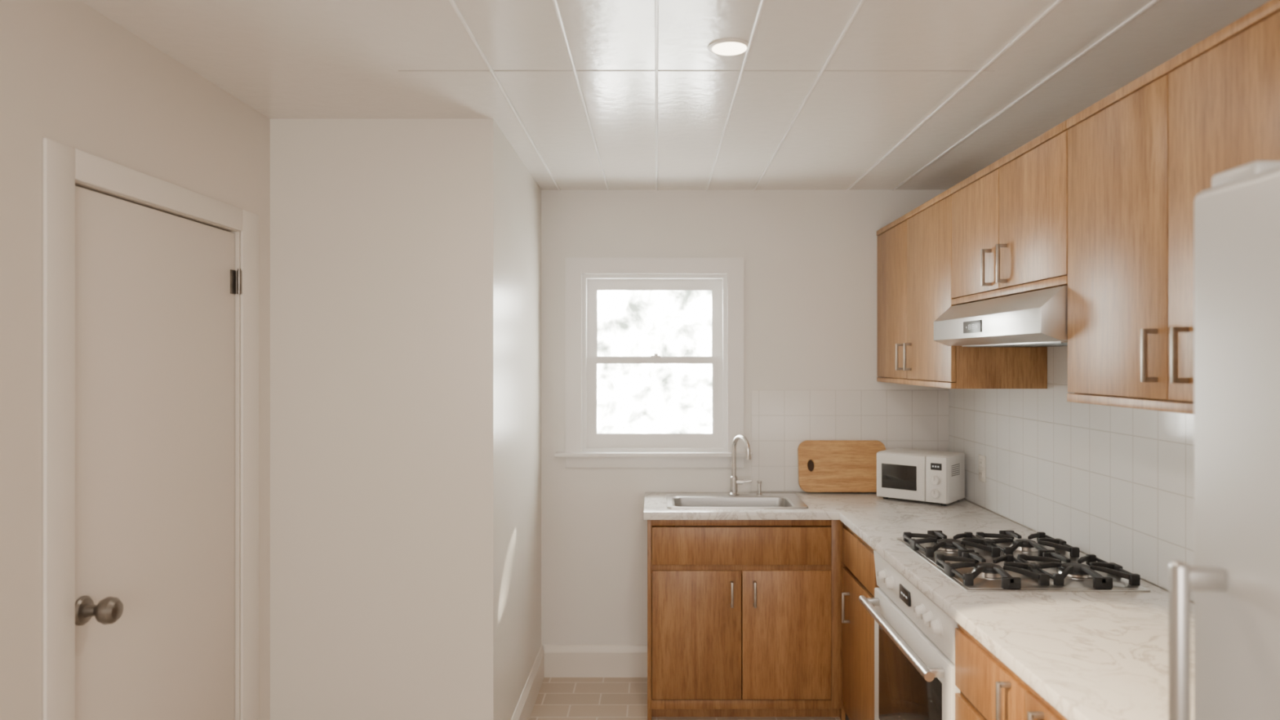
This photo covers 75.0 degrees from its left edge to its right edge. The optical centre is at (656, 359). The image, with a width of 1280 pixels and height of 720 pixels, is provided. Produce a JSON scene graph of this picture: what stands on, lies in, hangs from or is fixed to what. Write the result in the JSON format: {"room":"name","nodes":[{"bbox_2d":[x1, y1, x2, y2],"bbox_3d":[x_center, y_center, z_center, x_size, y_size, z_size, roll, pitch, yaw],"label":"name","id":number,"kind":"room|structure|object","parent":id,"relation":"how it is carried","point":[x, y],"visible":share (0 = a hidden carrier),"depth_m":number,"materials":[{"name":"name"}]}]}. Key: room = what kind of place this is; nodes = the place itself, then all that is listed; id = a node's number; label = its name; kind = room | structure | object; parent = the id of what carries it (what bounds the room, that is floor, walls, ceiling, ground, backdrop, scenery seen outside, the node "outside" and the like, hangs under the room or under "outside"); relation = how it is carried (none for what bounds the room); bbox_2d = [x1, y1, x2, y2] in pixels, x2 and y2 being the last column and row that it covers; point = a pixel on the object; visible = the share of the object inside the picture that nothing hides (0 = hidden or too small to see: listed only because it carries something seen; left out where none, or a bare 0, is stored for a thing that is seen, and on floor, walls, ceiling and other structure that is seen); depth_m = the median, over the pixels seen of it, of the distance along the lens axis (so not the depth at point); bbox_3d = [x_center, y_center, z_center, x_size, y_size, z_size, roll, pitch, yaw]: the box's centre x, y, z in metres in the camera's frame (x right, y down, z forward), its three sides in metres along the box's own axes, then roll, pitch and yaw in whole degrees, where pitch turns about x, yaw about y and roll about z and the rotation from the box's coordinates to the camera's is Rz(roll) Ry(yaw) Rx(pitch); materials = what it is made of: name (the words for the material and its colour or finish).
{"room":"kitchen","nodes":[
{"label":"kitchen","id":0,"kind":"room"},
{"bbox_2d":[0,0,270,719],"bbox_3d":[-1.407,0.360,0.651,0.120,2.400,4.503,0,0,0],"label":"wall","id":1,"kind":"structure","parent":0,"point":[36,35],"depth_m":1.91,"materials":[{"name":"beige paint"}]},
{"bbox_2d":[43,137,258,719],"bbox_3d":[-1.342,0.536,2.316,0.010,2.048,0.979,0,0,0],"label":"trim","id":2,"kind":"structure","parent":1,"relation":"attached to","point":[63,164],"depth_m":1.90,"materials":[{"name":"white paint"}]},
{"bbox_2d":[75,186,241,719],"bbox_3d":[-1.334,0.572,2.307,0.126,1.960,0.766,0,0,0],"label":"door","id":3,"kind":"structure","parent":1,"relation":"in","point":[155,290],"depth_m":2.25,"materials":[{"name":"beige paint"}]},
{"bbox_2d":[270,119,541,719],"bbox_3d":[-1.018,0.360,3.507,0.898,2.400,1.209,0,0,0],"label":"wall partition","id":4,"kind":"structure","parent":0,"point":[406,254],"depth_m":2.90,"materials":[{"name":"white paint"}]},
{"bbox_2d":[511,644,544,719],"bbox_3d":[-0.561,1.482,3.507,0.016,0.155,1.209,0,0,0],"label":"baseboard","id":5,"kind":"structure","parent":4,"relation":"attached to","point":[526,704],"depth_m":3.70,"materials":[{"name":"white paint"}]},
{"bbox_2d":[80,0,1270,189],"bbox_3d":[0.050,-0.890,1.271,3.034,0.100,5.982,0,0,0],"label":"ceiling","id":6,"kind":"structure","parent":0,"point":[282,59],"depth_m":2.43,"materials":[{"name":"white paint"}]},
{"bbox_2d":[707,38,751,55],"bbox_3d":[0.195,-0.836,2.234,0.116,0.007,0.116,0,0,0],"label":"recessed light","id":7,"kind":"object","parent":6,"relation":"in","point":[726,46],"visible":1,"depth_m":2.22,"materials":[{"name":"white paint"}]},
{"bbox_2d":[398,0,1159,191],"bbox_3d":[0.209,-0.837,1.256,1.918,0.006,5.712,0,0,0],"label":"ceiling seams","id":8,"kind":"structure","parent":6,"relation":"attached to","point":[1055,3],"depth_m":2.42,"materials":[{"name":"white"}]},
{"bbox_2d":[528,677,848,719],"bbox_3d":[0.050,1.600,1.271,3.034,0.080,5.982,0,0,0],"label":"floor","id":9,"kind":"structure","parent":0,"point":[557,698],"depth_m":3.80,"materials":[{"name":"tile"}]},
{"bbox_2d":[647,520,845,719],"bbox_3d":[0.388,1.123,3.818,0.856,0.875,0.548,0,0,0],"label":"base cabinet","id":10,"kind":"object","parent":9,"relation":"on","point":[743,621],"visible":0.86,"depth_m":3.58,"materials":[{"name":"brown wood"}]},
{"bbox_2d":[841,524,879,719],"bbox_3d":[1.099,1.123,3.563,0.671,0.875,1.058,0,0,0],"label":"base cabinet","id":11,"kind":"object","parent":9,"relation":"on","point":[859,575],"visible":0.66,"depth_m":3.32,"materials":[{"name":"brown wood"}]},
{"bbox_2d":[643,492,1194,719],"bbox_3d":[0.691,0.667,2.683,1.496,0.034,2.843,0,0,0],"label":"countertop","id":12,"kind":"structure","parent":11,"relation":"on","point":[1091,655],"depth_m":2.14,"materials":[{"name":"stone"}]},
{"bbox_2d":[666,493,808,526],"bbox_3d":[0.355,0.731,3.822,0.620,0.178,0.375,0,0,0],"label":"sink","id":13,"kind":"object","parent":12,"relation":"in","point":[673,500],"visible":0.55,"depth_m":3.93,"materials":[{"name":"silver metal"}]},
{"bbox_2d":[755,480,762,495],"bbox_3d":[0.490,0.610,3.969,0.030,0.067,0.048,0,0,0],"label":"soap dispenser","id":14,"kind":"object","parent":13,"relation":"on","point":[759,482],"visible":1,"depth_m":3.97,"materials":[{"name":"silver metal"}]},
{"bbox_2d":[728,434,751,495],"bbox_3d":[0.415,0.496,3.940,0.095,0.293,0.164,0,0,-33],"label":"faucet","id":15,"kind":"object","parent":12,"relation":"on","point":[734,481],"visible":1,"depth_m":3.96,"materials":[{"name":"silver metal"}]},
{"bbox_2d":[797,440,885,492],"bbox_3d":[0.907,0.519,4.071,0.430,0.250,0.062,0,0,0],"label":"cutting board","id":16,"kind":"object","parent":12,"relation":"on","point":[824,465],"visible":0.84,"depth_m":4.06,"materials":[{"name":"brown wood"}]},
{"bbox_2d":[876,448,964,506],"bbox_3d":[1.218,0.538,3.862,0.336,0.222,0.252,0,0,40],"label":"microwave","id":17,"kind":"object","parent":12,"relation":"on","point":[905,473],"visible":1,"depth_m":3.78,"materials":[{"name":"white"}]},
{"bbox_2d":[897,530,1150,591],"bbox_3d":[1.127,0.628,2.672,0.517,0.044,0.675,0,0,0],"label":"cooktop","id":18,"kind":"object","parent":12,"relation":"in","point":[975,563],"visible":1,"depth_m":2.52,"materials":[{"name":"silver metal"}]},
{"bbox_2d":[858,550,959,719],"bbox_3d":[1.063,1.097,2.631,0.674,0.825,0.798,0,0,0],"label":"oven","id":19,"kind":"object","parent":9,"relation":"on","point":[914,638],"visible":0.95,"depth_m":2.58,"materials":[{"name":"white metal"}]},
{"bbox_2d":[955,623,1067,719],"bbox_3d":[1.099,1.123,1.745,0.671,0.875,0.966,0,0,0],"label":"base cabinet","id":20,"kind":"object","parent":9,"relation":"on","point":[989,690],"visible":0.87,"depth_m":2.00,"materials":[{"name":"brown wood"}]},
{"bbox_2d":[1168,160,1279,719],"bbox_3d":[1.077,0.644,0.891,0.699,1.832,0.722,0,0,0],"label":"refrigerator","id":21,"kind":"object","parent":9,"relation":"on","point":[1234,577],"visible":1,"depth_m":1.16,"materials":[{"name":"grey metal"}]},
{"bbox_2d":[541,189,948,651],"bbox_3d":[0.050,0.360,4.187,3.034,2.400,0.150,0,0,0],"label":"wall","id":22,"kind":"structure","parent":0,"point":[809,255],"depth_m":4.11,"materials":[{"name":"white paint"}]},
{"bbox_2d":[544,644,647,677],"bbox_3d":[-0.299,1.482,4.104,0.508,0.155,0.016,0,0,0],"label":"baseboard","id":23,"kind":"structure","parent":22,"relation":"attached to","point":[560,660],"depth_m":4.10,"materials":[{"name":"white paint"}]},
{"bbox_2d":[555,257,752,467],"bbox_3d":[-0.015,0.014,4.159,0.964,1.032,0.203,0,0,0],"label":"window","id":24,"kind":"structure","parent":22,"relation":"in","point":[684,281],"depth_m":4.14,"materials":[{"name":"white paint"}]},
{"bbox_2d":[751,390,948,491],"bbox_3d":[0.954,0.398,4.109,0.972,0.500,0.006,0,0,0],"label":"wall tiles","id":25,"kind":"structure","parent":22,"relation":"attached to","point":[782,420],"depth_m":4.11,"materials":[{"name":"white tile"}]},
{"bbox_2d":[948,346,1194,603],"bbox_3d":[1.504,0.360,1.256,0.127,2.400,5.712,0,0,0],"label":"tile backsplash","id":26,"kind":"structure","parent":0,"point":[1115,484],"depth_m":2.81,"materials":[{"name":"white tile"}]},
{"bbox_2d":[876,187,1047,388],"bbox_3d":[1.246,-0.265,3.587,0.386,0.741,1.034,0,0,0],"label":"upper cabinet","id":27,"kind":"object","parent":26,"relation":"attached to","point":[914,250],"visible":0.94,"depth_m":3.36,"materials":[{"name":"brown wood"}]},
{"bbox_2d":[978,453,986,482],"bbox_3d":[1.435,0.478,3.680,0.009,0.116,0.074,0,0,0],"label":"wall outlet","id":28,"kind":"object","parent":26,"relation":"attached to","point":[982,459],"depth_m":3.66,"materials":[{"name":"white plastic"}]},
{"bbox_2d":[951,120,1068,305],"bbox_3d":[1.246,-0.418,2.636,0.386,0.433,0.863,0,0,0],"label":"upper cabinet","id":29,"kind":"object","parent":26,"relation":"attached to","point":[1010,216],"visible":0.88,"depth_m":2.52,"materials":[{"name":"brown wood"}]},
{"bbox_2d":[933,285,1067,346],"bbox_3d":[1.226,-0.122,2.636,0.423,0.152,0.855,0,0,0],"label":"range hood","id":30,"kind":"object","parent":29,"relation":"attached to","point":[1036,318],"visible":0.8,"depth_m":2.46,"materials":[{"name":"silver metal"}]},
{"bbox_2d":[1066,0,1279,414],"bbox_3d":[1.246,-0.263,1.738,0.386,0.745,0.931,0,0,0],"label":"upper cabinet","id":31,"kind":"object","parent":26,"relation":"attached to","point":[1140,157],"visible":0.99,"depth_m":1.81,"materials":[{"name":"brown wood"}]}
]}

